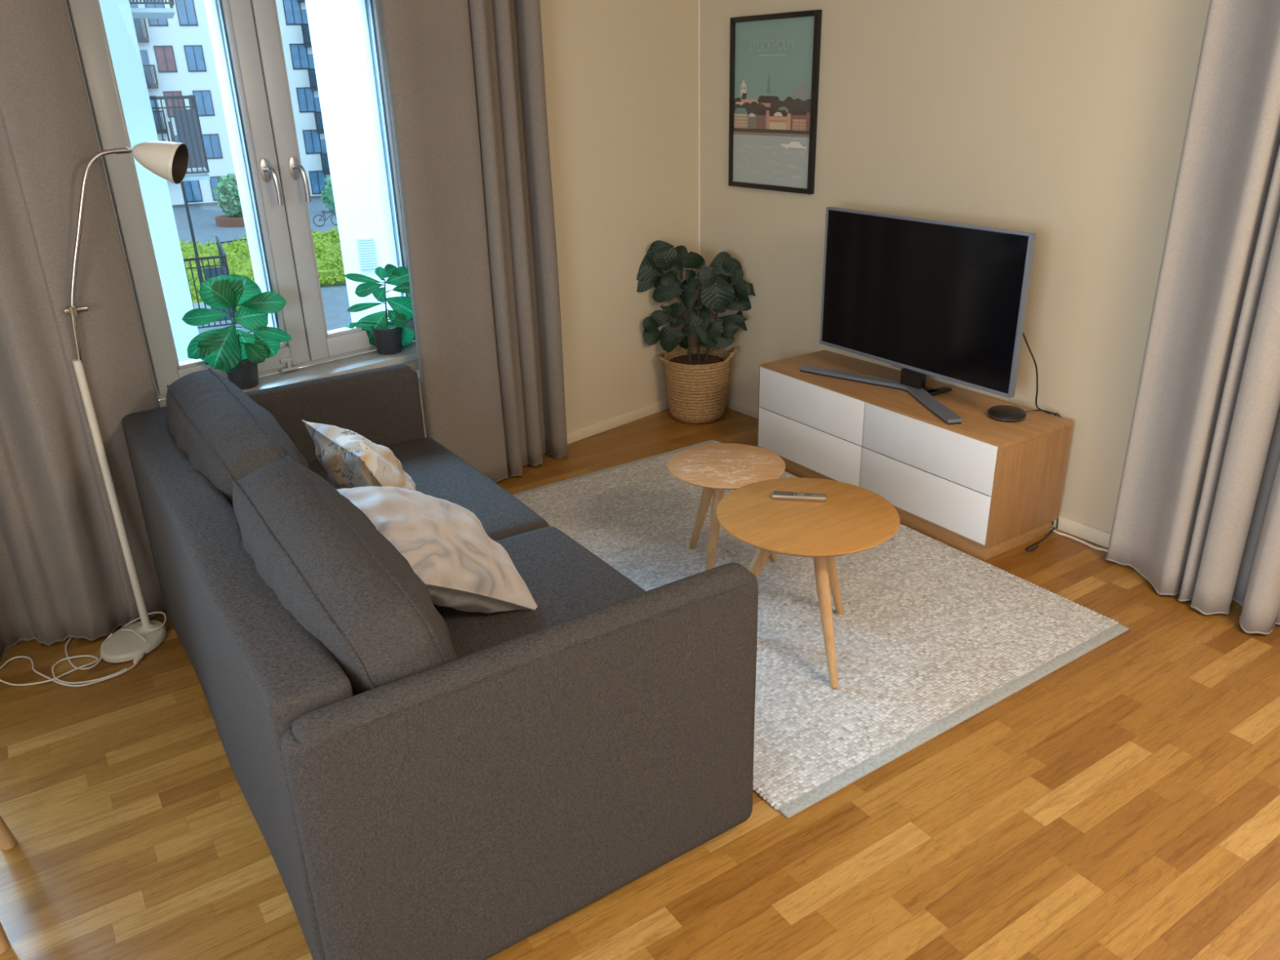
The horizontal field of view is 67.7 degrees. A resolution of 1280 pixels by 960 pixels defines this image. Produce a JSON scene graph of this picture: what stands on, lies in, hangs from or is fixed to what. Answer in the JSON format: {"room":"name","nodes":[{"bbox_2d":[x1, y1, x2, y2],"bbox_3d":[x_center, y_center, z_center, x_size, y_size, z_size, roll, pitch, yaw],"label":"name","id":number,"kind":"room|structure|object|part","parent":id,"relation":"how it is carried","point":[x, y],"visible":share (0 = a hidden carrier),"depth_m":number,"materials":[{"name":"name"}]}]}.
{"room":"living room","nodes":[
{"label":"living room","id":0,"kind":"room"},
{"bbox_2d":[158,0,700,432],"bbox_3d":[-1.683,-0.877,3.200,0.328,2.500,5.300,20,31,41],"label":"wall","id":1,"kind":"structure","parent":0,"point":[621,77],"depth_m":4.49,"materials":[{"name":"white paint"}]},
{"bbox_2d":[65,0,417,407],"bbox_3d":[-1.353,-1.123,3.520,0.445,1.515,1.253,20,31,41],"label":"window","id":2,"kind":"structure","parent":1,"relation":"attached to","point":[273,183],"depth_m":3.45,"materials":[{"name":"white paint"}]},
{"bbox_3d":[-1.537,-1.045,3.310,0.062,1.424,0.572,20,31,41],"label":"sash","id":3,"kind":"part","parent":2,"relation":"part of","materials":[{"name":"white paint"}]},
{"bbox_2d":[182,274,292,389],"bbox_3d":[-1.449,-0.534,3.442,0.358,0.410,0.144,-6,23,-11],"label":"potted plant","id":4,"kind":"object","parent":2,"relation":"on","point":[238,354],"visible":1,"depth_m":3.42,"materials":[{"name":"green plant"}]},
{"bbox_3d":[-1.460,-0.529,3.453,0.119,0.215,0.036,-11,25,-21],"label":"stem","id":5,"kind":"part","parent":4,"relation":"part of","materials":[{"name":"green plant"}]},
{"bbox_3d":[-1.460,-0.398,3.506,0.122,0.109,0.122,-17,28,-33],"label":"pot","id":6,"kind":"part","parent":4,"relation":"part of","materials":[{"name":"black plastic"}]},
{"bbox_3d":[-1.346,-1.114,3.433,0.010,0.084,0.039,20,31,41],"label":"handle plate","id":7,"kind":"part","parent":2,"relation":"part of","materials":[{"name":"metal"}]},
{"bbox_3d":[-1.320,-1.059,3.433,0.065,0.134,0.025,14,27,32],"label":"handle lever","id":8,"kind":"part","parent":2,"relation":"part of","materials":[{"name":"metal"}]},
{"bbox_3d":[-1.269,-1.146,3.504,0.010,0.084,0.039,20,31,41],"label":"handle plate","id":9,"kind":"part","parent":2,"relation":"part of","materials":[{"name":"metal"}]},
{"bbox_3d":[-1.242,-1.091,3.504,0.065,0.134,0.025,14,27,32],"label":"handle lever","id":10,"kind":"part","parent":2,"relation":"part of","materials":[{"name":"metal"}]},
{"bbox_3d":[-1.130,-1.214,3.682,0.062,1.424,0.569,20,31,41],"label":"sash","id":11,"kind":"part","parent":2,"relation":"part of","materials":[{"name":"white paint"}]},
{"bbox_2d":[344,263,414,355],"bbox_3d":[-1.040,-0.686,3.850,0.308,0.361,0.122,-8,24,-14],"label":"potted plant","id":12,"kind":"object","parent":2,"relation":"on","point":[388,338],"visible":0.99,"depth_m":3.85,"materials":[{"name":"green plant"}]},
{"bbox_3d":[-1.059,-0.702,3.836,0.138,0.215,0.030,-8,24,-15],"label":"stem","id":13,"kind":"part","parent":12,"relation":"part of","materials":[{"name":"green plant"}]},
{"bbox_3d":[-1.029,-0.576,3.899,0.122,0.109,0.122,-17,28,-33],"label":"pot","id":14,"kind":"part","parent":12,"relation":"part of","materials":[{"name":"black plastic"}]},
{"bbox_2d":[414,368,427,437],"bbox_3d":[-1.167,-0.116,3.724,0.121,0.464,1.070,20,31,41],"label":"radiator","id":15,"kind":"object","parent":1,"relation":"attached to","point":[418,370],"visible":0.02,"depth_m":3.87,"materials":[{"name":"metal"}]},
{"bbox_2d":[414,368,420,378],"bbox_3d":[-1.163,-0.321,3.627,0.094,0.012,1.070,20,31,41],"label":"grille","id":16,"kind":"object","parent":15,"relation":"attached to","point":[417,371],"depth_m":3.86,"materials":[{"name":"metal"}]},
{"bbox_3d":[-1.132,-0.098,3.694,0.022,0.452,1.060,20,31,41],"label":"panel","id":17,"kind":"part","parent":15,"relation":"part of","materials":[{"name":"metal"}]},
{"bbox_2d":[566,398,669,444],"bbox_3d":[-0.196,-0.267,4.793,0.013,0.057,1.498,20,31,41],"label":"baseboard","id":18,"kind":"structure","parent":1,"relation":"attached to","point":[599,427],"depth_m":4.86,"materials":[{"name":"beige wood"}]},
{"bbox_2d":[0,407,1279,959],"bbox_3d":[0.183,1.242,1.441,5.240,0.120,6.600,-17,28,-33],"label":"floor","id":19,"kind":"structure","parent":0,"point":[1122,802],"depth_m":2.26,"materials":[{"name":"brown wood"}]},
{"bbox_2d":[0,815,17,954],"bbox_3d":[-1.589,0.610,1.868,0.480,0.802,0.415,-17,28,-33],"label":"dining chair","id":20,"kind":"object","parent":19,"relation":"on","point":[7,840],"visible":1,"depth_m":2.24,"materials":[{"name":"brown wood"}]},
{"bbox_3d":[-1.362,0.783,1.916,0.070,0.432,0.043,6,24,17],"label":"leg","id":21,"kind":"part","parent":20,"relation":"part of","materials":[{"name":"brown wood"}]},
{"bbox_3d":[-1.527,0.684,2.158,0.043,0.436,0.112,8,25,21],"label":"leg","id":22,"kind":"part","parent":20,"relation":"part of","materials":[{"name":"brown wood"}]},
{"bbox_2d":[0,141,188,686],"bbox_3d":[-1.639,-0.175,2.804,0.860,1.513,0.365,-17,28,-33],"label":"floor lamp","id":23,"kind":"object","parent":19,"relation":"on","point":[168,160],"visible":1,"depth_m":2.88,"materials":[{"name":"white metal"}]},
{"bbox_3d":[-1.742,0.552,2.985,0.524,0.035,0.319,-17,28,-33],"label":"cord","id":24,"kind":"part","parent":23,"relation":"part of","materials":[{"name":"white plastic"}]},
{"bbox_3d":[-1.762,0.524,3.055,0.139,0.033,0.266,-17,28,-33],"label":"cord","id":25,"kind":"part","parent":23,"relation":"part of","materials":[{"name":"white plastic"}]},
{"bbox_2d":[133,652,145,663],"bbox_3d":[-1.568,0.555,2.992,0.018,0.018,0.067,-1,23,1],"label":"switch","id":26,"kind":"object","parent":23,"relation":"attached to","point":[137,656],"depth_m":2.99,"materials":[{"name":"white plastic"}]},
{"bbox_3d":[-1.346,-0.897,2.699,0.144,0.117,0.113,3,23,11],"label":"lamp shade","id":27,"kind":"part","parent":23,"relation":"part of","materials":[{"name":"beige metal"}]},
{"bbox_2d":[121,363,758,959],"bbox_3d":[-0.687,0.232,2.619,1.016,0.862,2.002,-16,27,-30],"label":"sofa","id":28,"kind":"object","parent":19,"relation":"on","point":[420,779],"visible":0.97,"depth_m":1.88,"materials":[{"name":"grey fabric"}]},
{"bbox_3d":[-1.047,0.383,2.421,0.146,0.687,1.833,-16,27,-30],"label":"frame","id":29,"kind":"part","parent":28,"relation":"part of","materials":[{"name":"grey fabric"}]},
{"bbox_2d":[165,368,309,507],"bbox_3d":[-1.141,-0.040,2.749,0.310,0.440,0.884,-16,27,-30],"label":"cushion","id":30,"kind":"object","parent":28,"relation":"on","point":[219,435],"depth_m":2.51,"materials":[{"name":"grey fabric"}]},
{"bbox_3d":[-1.223,-0.003,3.380,0.982,0.683,0.085,-16,27,-30],"label":"arm","id":31,"kind":"part","parent":28,"relation":"part of"},
{"bbox_2d":[232,457,457,696],"bbox_3d":[-0.631,0.257,2.048,0.313,0.457,0.877,-16,27,-30],"label":"cushion","id":32,"kind":"object","parent":28,"relation":"on","point":[355,612],"depth_m":1.79,"materials":[{"name":"grey fabric"}]},
{"bbox_2d":[302,419,415,490],"bbox_3d":[-0.781,0.004,2.784,0.254,0.340,0.392,-17,28,-33],"label":"throw pillow","id":33,"kind":"object","parent":28,"relation":"on","point":[350,460],"visible":0.66,"depth_m":2.65,"materials":[{"name":"fabric"}]},
{"bbox_2d":[308,437,550,541],"bbox_3d":[-0.870,0.134,3.023,0.866,0.161,0.942,-16,27,-30],"label":"seat cushion","id":34,"kind":"object","parent":28,"relation":"on","point":[437,472],"depth_m":3.09,"materials":[{"name":"grey fabric"}]},
{"bbox_2d":[336,485,537,613],"bbox_3d":[-0.518,0.171,2.327,0.433,0.335,0.493,-22,30,-40],"label":"throw pillow","id":35,"kind":"object","parent":28,"relation":"on","point":[444,543],"visible":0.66,"depth_m":2.21,"materials":[{"name":"beige fabric"}]},
{"bbox_3d":[-0.161,0.595,1.903,0.982,0.683,0.085,-16,27,-30],"label":"arm","id":36,"kind":"part","parent":28,"relation":"part of"},
{"bbox_2d":[432,526,645,658],"bbox_3d":[-0.361,0.421,2.316,0.866,0.161,0.883,-16,27,-30],"label":"seat cushion","id":37,"kind":"object","parent":28,"relation":"on","point":[566,580],"depth_m":2.43,"materials":[{"name":"grey fabric"}]},
{"bbox_2d":[657,346,737,423],"bbox_3d":[0.295,-0.507,4.926,0.347,0.369,0.342,-17,28,-33],"label":"basket","id":38,"kind":"object","parent":19,"relation":"on","point":[697,393],"visible":1,"depth_m":4.82,"materials":[{"name":"beige wicker"}]},
{"bbox_3d":[0.120,-0.632,4.894,0.063,0.023,0.170,1,23,7],"label":"handle","id":39,"kind":"part","parent":38,"relation":"part of","materials":[{"name":"beige wicker"}]},
{"bbox_2d":[635,240,755,364],"bbox_3d":[0.289,-0.765,4.816,0.669,0.889,0.297,-5,23,-9],"label":"potted plant","id":40,"kind":"object","parent":38,"relation":"in","point":[717,294],"visible":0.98,"depth_m":4.73,"materials":[{"name":"green plant"}]},
{"bbox_3d":[0.277,-0.872,4.773,0.408,0.596,0.060,0,23,4],"label":"stem","id":41,"kind":"part","parent":40,"relation":"part of","materials":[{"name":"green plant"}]},
{"bbox_3d":[0.463,-0.644,4.846,0.064,0.063,0.170,1,23,7],"label":"handle","id":42,"kind":"part","parent":38,"relation":"part of","materials":[{"name":"beige wicker"}]},
{"bbox_2d":[511,440,1128,817],"bbox_3d":[0.354,0.306,3.465,1.441,0.012,2.130,-16,27,-30],"label":"rug","id":43,"kind":"object","parent":19,"relation":"on","point":[930,635],"visible":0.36,"depth_m":3.02,"materials":[{"name":"carpet"}]},
{"bbox_2d":[667,443,785,570],"bbox_3d":[0.304,0.124,3.386,0.407,0.393,0.407,-1,23,2],"label":"coffee table","id":44,"kind":"object","parent":43,"relation":"on","point":[716,468],"visible":0.8,"depth_m":3.29,"materials":[{"name":"brown wood"}]},
{"bbox_3d":[0.232,0.101,3.464,0.038,0.378,0.148,-20,29,-37],"label":"leg","id":45,"kind":"part","parent":44,"relation":"part of","materials":[{"name":"brown wood"}]},
{"bbox_3d":[0.255,0.175,3.288,0.039,0.379,0.161,9,25,24],"label":"leg","id":46,"kind":"part","parent":44,"relation":"part of","materials":[{"name":"brown wood"}]},
{"bbox_3d":[0.418,0.124,3.397,0.155,0.379,0.039,-4,23,-5],"label":"leg","id":47,"kind":"part","parent":44,"relation":"part of","materials":[{"name":"brown wood"}]},
{"bbox_2d":[715,477,899,688],"bbox_3d":[0.497,0.298,2.903,0.533,0.441,0.533,-16,27,-30],"label":"coffee table","id":48,"kind":"object","parent":43,"relation":"on","point":[852,518],"visible":0.91,"depth_m":2.77,"materials":[{"name":"brown wood"}]},
{"bbox_3d":[0.345,0.297,2.934,0.198,0.426,0.039,3,23,10],"label":"leg","id":49,"kind":"part","parent":48,"relation":"part of","materials":[{"name":"brown wood"}]},
{"bbox_2d":[771,490,826,502],"bbox_3d":[0.484,0.049,2.905,0.163,0.016,0.034,3,23,10],"label":"remote control","id":50,"kind":"object","parent":48,"relation":"on","point":[778,495],"visible":1,"depth_m":2.90,"materials":[{"name":"silver metal"}]},
{"bbox_3d":[0.533,0.368,2.755,0.039,0.427,0.211,-6,23,-10],"label":"leg","id":51,"kind":"part","parent":48,"relation":"part of","materials":[{"name":"brown wood"}]},
{"bbox_3d":[0.595,0.265,2.994,0.179,0.425,0.039,-22,30,-39],"label":"leg","id":52,"kind":"part","parent":48,"relation":"part of","materials":[{"name":"brown wood"}]},
{"bbox_2d":[757,350,1073,560],"bbox_3d":[1.057,-0.155,3.943,0.416,0.451,1.268,-16,27,-30],"label":"tv cabinet","id":53,"kind":"object","parent":19,"relation":"on","point":[984,487],"visible":0.85,"depth_m":3.62,"materials":[{"name":"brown wood"}]},
{"bbox_3d":[0.712,-0.368,4.418,0.412,0.375,0.019,-16,27,-30],"label":"panel","id":54,"kind":"part","parent":53,"relation":"part of","materials":[{"name":"brown wood"}]},
{"bbox_3d":[0.716,-0.144,4.103,0.004,0.188,0.630,-16,27,-30],"label":"drawer","id":55,"kind":"part","parent":53,"relation":"part of","materials":[{"name":"white paint"}]},
{"bbox_3d":[0.711,-0.319,4.029,0.004,0.185,0.630,-16,27,-30],"label":"drawer","id":56,"kind":"part","parent":53,"relation":"part of","materials":[{"name":"white paint"}]},
{"bbox_3d":[1.063,-0.009,4.006,0.412,0.019,1.230,-16,27,-30],"label":"panel","id":57,"kind":"part","parent":53,"relation":"part of","materials":[{"name":"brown wood"}]},
{"bbox_3d":[0.894,-0.136,3.833,0.015,0.351,1.228,-16,27,-30],"label":"drawer rail","id":58,"kind":"part","parent":53,"relation":"part of","materials":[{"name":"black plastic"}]},
{"bbox_3d":[1.053,-0.355,3.860,0.412,0.019,1.268,-16,27,-30],"label":"panel","id":59,"kind":"part","parent":53,"relation":"part of","materials":[{"name":"brown wood"}]},
{"bbox_2d":[800,206,1035,424],"bbox_3d":[1.044,-0.664,3.698,0.329,0.676,0.974,-16,27,-30],"label":"television","id":60,"kind":"object","parent":53,"relation":"on","point":[921,297],"visible":1,"depth_m":3.63,"materials":[{"name":"black metal"}]},
{"bbox_2d":[1022,331,1057,524],"bbox_3d":[1.462,-0.189,3.526,0.230,0.782,0.058,-4,23,-6],"label":"power cable","id":61,"kind":"object","parent":60,"relation":"hanging from","point":[1024,335],"visible":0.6,"depth_m":3.42,"materials":[{"name":"black plastic"}]},
{"bbox_3d":[1.063,0.051,3.620,0.004,0.188,0.614,-16,27,-30],"label":"drawer","id":62,"kind":"part","parent":53,"relation":"part of","materials":[{"name":"white paint"}]},
{"bbox_3d":[1.058,-0.124,3.546,0.004,0.185,0.614,-16,27,-30],"label":"drawer","id":63,"kind":"part","parent":53,"relation":"part of","materials":[{"name":"white paint"}]},
{"bbox_2d":[987,404,1026,422],"bbox_3d":[1.354,-0.246,3.523,0.135,0.028,0.135,-17,28,-33],"label":"box","id":64,"kind":"object","parent":53,"relation":"on","point":[1006,413],"visible":1,"depth_m":3.49,"materials":[{"name":"black plastic"}]},
{"bbox_3d":[1.404,0.022,3.455,0.412,0.375,0.019,-16,27,-30],"label":"panel","id":65,"kind":"part","parent":53,"relation":"part of","materials":[{"name":"brown wood"}]},
{"bbox_2d":[1025,409,1061,528],"bbox_3d":[1.513,-0.043,3.606,0.179,0.463,0.042,7,24,18],"label":"power cable","id":66,"kind":"object","parent":53,"relation":"hanging from","point":[1057,414],"visible":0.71,"depth_m":3.53,"materials":[{"name":"black plastic"}]},
{"bbox_2d":[1025,527,1055,551],"bbox_3d":[1.512,0.223,3.582,0.238,0.011,0.029,-22,30,-39],"label":"power cable","id":67,"kind":"object","parent":19,"relation":"on","point":[1051,531],"visible":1,"depth_m":3.55,"materials":[{"name":"black plastic"}]},
{"bbox_2d":[1050,528,1107,551],"bbox_3d":[1.818,0.319,3.342,0.026,0.010,0.851,-17,27,-32],"label":"cable","id":68,"kind":"object","parent":19,"relation":"on","point":[1054,531],"visible":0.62,"depth_m":3.57,"materials":[{"name":"white plastic"}]},
{"bbox_2d":[700,0,1209,533],"bbox_3d":[2.269,-0.697,2.521,0.250,2.500,6.900,-17,28,-33],"label":"wall","id":69,"kind":"structure","parent":0,"point":[1064,122],"depth_m":3.50,"materials":[{"name":"white paint"}]},
{"bbox_2d":[728,9,822,194],"bbox_3d":[0.593,-1.692,4.306,0.024,0.738,0.550,-17,28,-33],"label":"framed poster","id":70,"kind":"object","parent":69,"relation":"attached to","point":[775,58],"visible":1,"depth_m":4.29,"materials":[{"name":"paper"}]},
{"bbox_2d":[725,396,1111,547],"bbox_3d":[1.264,-0.011,4.097,0.013,0.057,3.136,-17,28,-33],"label":"baseboard","id":71,"kind":"structure","parent":69,"relation":"attached to","point":[1089,533],"depth_m":3.62,"materials":[{"name":"beige wood"}]},
{"label":"outside","id":72,"kind":"structure","parent":0,"visible":0},
{"bbox_2d":[172,198,351,334],"bbox_3d":[-20.384,-14.875,57.364,150.000,0.300,109.000,-17,28,-33],"label":"ground","id":73,"kind":"structure","parent":72,"point":[335,302],"depth_m":57.31,"materials":[{"name":"grey concrete"}]},
{"bbox_2d":[98,0,199,362],"bbox_3d":[-11.822,-4.738,13.335,9.000,15.000,6.000,-13,25,-25],"label":"building wing","id":74,"kind":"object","parent":73,"relation":"on","point":[117,15],"visible":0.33,"depth_m":12.87},
{"bbox_2d":[128,0,174,18],"bbox_3d":[-6.744,-6.924,12.896,0.637,1.171,1.333,-12,25,-23],"label":"balcony","id":75,"kind":"object","parent":74,"relation":"attached to","point":[137,13],"visible":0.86,"depth_m":12.65,"materials":[{"name":"white concrete"}]},
{"bbox_3d":[-6.745,-6.969,12.877,0.637,1.074,1.333,-12,25,-23],"label":"railing","id":76,"kind":"part","parent":75,"relation":"part of","materials":[{"name":"metal"}]},
{"bbox_2d":[149,94,209,182],"bbox_3d":[-6.988,-5.171,14.388,0.697,1.151,1.633,-12,25,-23],"label":"balcony","id":77,"kind":"object","parent":74,"relation":"attached to","point":[187,122],"visible":0.83,"depth_m":13.77,"materials":[{"name":"grey metal"}]},
{"bbox_3d":[-6.521,-4.937,13.821,0.299,0.800,0.020,-12,25,-23],"label":"screen panel","id":78,"kind":"part","parent":77,"relation":"part of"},
{"bbox_2d":[182,235,239,333],"bbox_3d":[-7.348,-3.339,16.151,0.728,1.201,2.433,-12,25,-23],"label":"balcony","id":79,"kind":"object","parent":74,"relation":"attached to","point":[224,322],"visible":0.54,"depth_m":15.17,"materials":[{"name":"black metal"}]},
{"bbox_3d":[-6.702,-2.970,15.253,0.314,0.850,0.020,-12,25,-23],"label":"screen panel","id":80,"kind":"part","parent":79,"relation":"part of","materials":[{"name":"grey metal"}]},
{"bbox_2d":[168,121,204,283],"bbox_3d":[-15.835,-8.916,33.682,0.102,7.000,0.102,-7,24,-12],"label":"lamp post","id":81,"kind":"object","parent":73,"relation":"on","point":[182,184],"visible":0.5,"depth_m":33.57,"materials":[{"name":"black metal"}]},
{"bbox_2d":[179,235,255,310],"bbox_3d":[-17.960,-9.467,42.194,5.614,1.474,16.313,-10,24,-19],"label":"hedge","id":82,"kind":"object","parent":73,"relation":"on","point":[237,252],"visible":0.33,"depth_m":43.26,"materials":[{"name":"green plant"}]},
{"bbox_2d":[199,238,248,246],"bbox_3d":[-19.884,-12.173,50.453,9.000,0.100,9.000,-17,28,-33],"label":"circle","id":83,"kind":"object","parent":73,"relation":"on","point":[245,239],"visible":0.04,"depth_m":53.20,"materials":[{"name":"grey metal"}]},
{"bbox_2d":[212,173,244,226],"bbox_3d":[-25.226,-17.654,59.859,3.100,3.110,3.100,-17,28,-33],"label":"tree","id":84,"kind":"object","parent":73,"relation":"on","point":[228,194],"visible":0.58,"depth_m":59.06,"materials":[{"name":"green plant"}]},
{"bbox_3d":[-25.193,-16.453,60.369,3.100,0.500,3.100,-17,28,-33],"label":"planter","id":85,"kind":"part","parent":84,"relation":"part of","materials":[{"name":"brick"}]},
{"bbox_2d":[129,0,330,208],"bbox_3d":[-29.411,-31.780,70.768,30.000,20.800,10.150,-10,24,-19],"label":"apartment building","id":86,"kind":"structure","parent":73,"relation":"on","point":[177,55],"depth_m":67.71,"materials":[{"name":"white paint"}]},
{"bbox_3d":[-34.342,-30.967,64.433,1.202,2.250,0.030,-10,24,-19],"label":"balcony door","id":87,"kind":"part","parent":86,"relation":"part of","materials":[{"name":"glass"}]},
{"bbox_3d":[-34.269,-28.298,65.565,1.202,2.250,0.030,-10,24,-19],"label":"balcony door","id":88,"kind":"part","parent":86,"relation":"part of","materials":[{"name":"glass"}]},
{"bbox_3d":[-32.818,-31.723,64.773,1.149,1.660,0.020,-10,24,-19],"label":"pane","id":89,"kind":"part","parent":86,"relation":"part of","materials":[{"name":"blue glass"}]},
{"bbox_3d":[-34.196,-25.629,66.698,1.202,2.250,0.030,-10,24,-19],"label":"balcony door","id":90,"kind":"part","parent":86,"relation":"part of","materials":[{"name":"glass"}]},
{"bbox_3d":[-32.745,-29.054,65.905,1.149,1.660,0.020,-10,24,-19],"label":"pane","id":91,"kind":"part","parent":86,"relation":"part of","materials":[{"name":"glass"}]},
{"bbox_3d":[-32.672,-26.386,67.038,1.149,1.660,0.020,-10,24,-19],"label":"pane","id":92,"kind":"part","parent":86,"relation":"part of","materials":[{"name":"glass"}]},
{"bbox_3d":[-31.063,-32.033,65.389,1.133,1.660,0.020,-10,24,-19],"label":"pane","id":93,"kind":"part","parent":86,"relation":"part of","materials":[{"name":"blue glass"}]},
{"bbox_3d":[-32.526,-21.048,69.303,1.149,1.660,0.020,-10,24,-19],"label":"pane","id":94,"kind":"part","parent":86,"relation":"part of","materials":[{"name":"blue glass"}]},
{"bbox_3d":[-30.990,-29.364,66.522,1.133,1.660,0.020,-10,24,-19],"label":"pane","id":95,"kind":"part","parent":86,"relation":"part of","materials":[{"name":"blue glass"}]},
{"bbox_3d":[-30.917,-26.695,67.654,1.133,1.660,0.020,-10,24,-19],"label":"pane","id":96,"kind":"part","parent":86,"relation":"part of","materials":[{"name":"blue glass"}]},
{"bbox_3d":[-30.844,-24.027,68.787,1.133,1.660,0.020,-10,24,-19],"label":"pane","id":97,"kind":"part","parent":86,"relation":"part of","materials":[{"name":"blue glass"}]},
{"bbox_3d":[-30.771,-21.358,69.919,1.133,1.660,0.020,-10,24,-19],"label":"pane","id":98,"kind":"part","parent":86,"relation":"part of","materials":[{"name":"blue glass"}]},
{"bbox_3d":[-24.597,-33.174,67.663,1.122,1.660,0.020,-10,24,-19],"label":"pane","id":99,"kind":"part","parent":86,"relation":"part of","materials":[{"name":"blue glass"}]},
{"bbox_3d":[-24.524,-30.506,68.795,1.122,1.660,0.020,-10,24,-19],"label":"pane","id":100,"kind":"part","parent":86,"relation":"part of","materials":[{"name":"blue glass"}]},
{"bbox_3d":[-24.451,-27.837,69.928,1.122,1.660,0.020,-10,24,-19],"label":"pane","id":101,"kind":"part","parent":86,"relation":"part of","materials":[{"name":"blue glass"}]},
{"bbox_3d":[-23.661,-32.436,68.359,0.870,2.250,0.030,-10,24,-19],"label":"balcony door","id":102,"kind":"part","parent":86,"relation":"part of","materials":[{"name":"glass"}]},
{"bbox_3d":[-24.378,-25.168,71.060,1.122,1.660,0.020,-10,24,-19],"label":"pane","id":103,"kind":"part","parent":86,"relation":"part of","materials":[{"name":"blue glass"}]},
{"bbox_3d":[-23.588,-29.767,69.491,0.870,2.250,0.030,-10,24,-19],"label":"balcony door","id":104,"kind":"part","parent":86,"relation":"part of","materials":[{"name":"blue glass"}]},
{"bbox_3d":[-24.305,-22.499,72.193,1.122,1.660,0.020,-10,24,-19],"label":"pane","id":105,"kind":"part","parent":86,"relation":"part of","materials":[{"name":"blue glass"}]},
{"bbox_3d":[-23.515,-27.099,70.624,0.870,2.250,0.030,-10,24,-19],"label":"balcony door","id":106,"kind":"part","parent":86,"relation":"part of","materials":[{"name":"glass"}]},
{"bbox_3d":[-23.442,-24.430,71.756,0.870,2.250,0.030,-10,24,-19],"label":"balcony door","id":107,"kind":"part","parent":86,"relation":"part of","materials":[{"name":"glass"}]},
{"bbox_2d":[312,208,337,226],"bbox_3d":[-19.090,-16.030,58.350,1.752,1.003,0.506,-8,24,-15],"label":"bicycle","id":108,"kind":"object","parent":73,"relation":"on","point":[324,220],"visible":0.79,"depth_m":58.30,"materials":[{"name":"metal"}]},
{"bbox_3d":[-19.092,-16.166,58.292,1.073,0.624,0.044,-8,24,-15],"label":"frame","id":109,"kind":"part","parent":108,"relation":"part of","materials":[{"name":"black metal"}]},
{"bbox_2d":[320,177,336,213],"bbox_3d":[-20.558,-19.157,64.532,2.074,2.793,2.302,-17,28,-33],"label":"bush","id":110,"kind":"object","parent":73,"relation":"on","point":[329,195],"visible":0.41,"depth_m":64.01,"materials":[{"name":"green plant"}]},
{"bbox_2d":[311,226,346,285],"bbox_3d":[-15.179,-11.115,45.976,3.391,1.411,12.159,-8,24,-15],"label":"hedge","id":111,"kind":"object","parent":73,"relation":"on","point":[327,247],"visible":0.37,"depth_m":42.48,"materials":[{"name":"green plant"}]},
{"bbox_2d":[305,0,391,322],"bbox_3d":[0.065,-5.400,14.128,9.000,15.000,7.030,-8,24,-15],"label":"building wing","id":112,"kind":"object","parent":73,"relation":"on","point":[331,23],"visible":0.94,"depth_m":9.97},
{"bbox_2d":[355,237,377,270],"bbox_3d":[-2.985,-2.469,10.422,0.179,0.334,0.030,-8,24,-15],"label":"wall vent","id":113,"kind":"object","parent":112,"relation":"attached to","point":[366,247],"depth_m":10.42,"materials":[{"name":"white metal"}]},
{"bbox_3d":[0.102,-1.208,0.471,5.690,0.150,7.120,-17,28,-33],"label":"ceiling","id":114,"kind":"structure","parent":0,"visible":0},
{"bbox_3d":[-1.331,-2.003,2.690,0.050,0.043,2.800,20,31,41],"label":"trim","id":115,"kind":"structure","parent":114,"relation":"attached to","visible":0},
{"bbox_2d":[0,0,165,660],"bbox_3d":[-1.884,-0.589,2.599,0.920,2.432,0.248,-22,31,-40],"label":"curtain","id":116,"kind":"object","parent":115,"relation":"hanging from","point":[64,572],"visible":0.77,"depth_m":2.80,"materials":[{"name":"beige fabric"}]},
{"bbox_2d":[377,0,568,482],"bbox_3d":[-0.655,-1.146,3.833,0.180,2.432,0.778,20,31,41],"label":"curtain","id":117,"kind":"object","parent":115,"relation":"hanging from","point":[466,84],"visible":0.97,"depth_m":3.81,"materials":[{"name":"beige fabric"}]},
{"bbox_3d":[2.354,-1.600,1.501,0.060,0.043,2.620,-17,28,-33],"label":"trim","id":118,"kind":"structure","parent":114,"relation":"attached to","visible":0},
{"bbox_2d":[1106,0,1279,614],"bbox_3d":[1.740,-0.762,2.775,0.126,2.432,0.463,-12,25,-23],"label":"curtain","id":119,"kind":"object","parent":118,"relation":"hanging from","point":[1207,401],"visible":1,"depth_m":2.88,"materials":[{"name":"grey fabric"}]},
{"bbox_2d":[1231,404,1279,635],"bbox_3d":[2.019,-0.615,2.409,0.177,2.432,0.626,-17,28,-33],"label":"curtain","id":120,"kind":"object","parent":118,"relation":"hanging from","point":[1257,587],"visible":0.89,"depth_m":2.92,"materials":[{"name":"grey fabric"}]}
]}

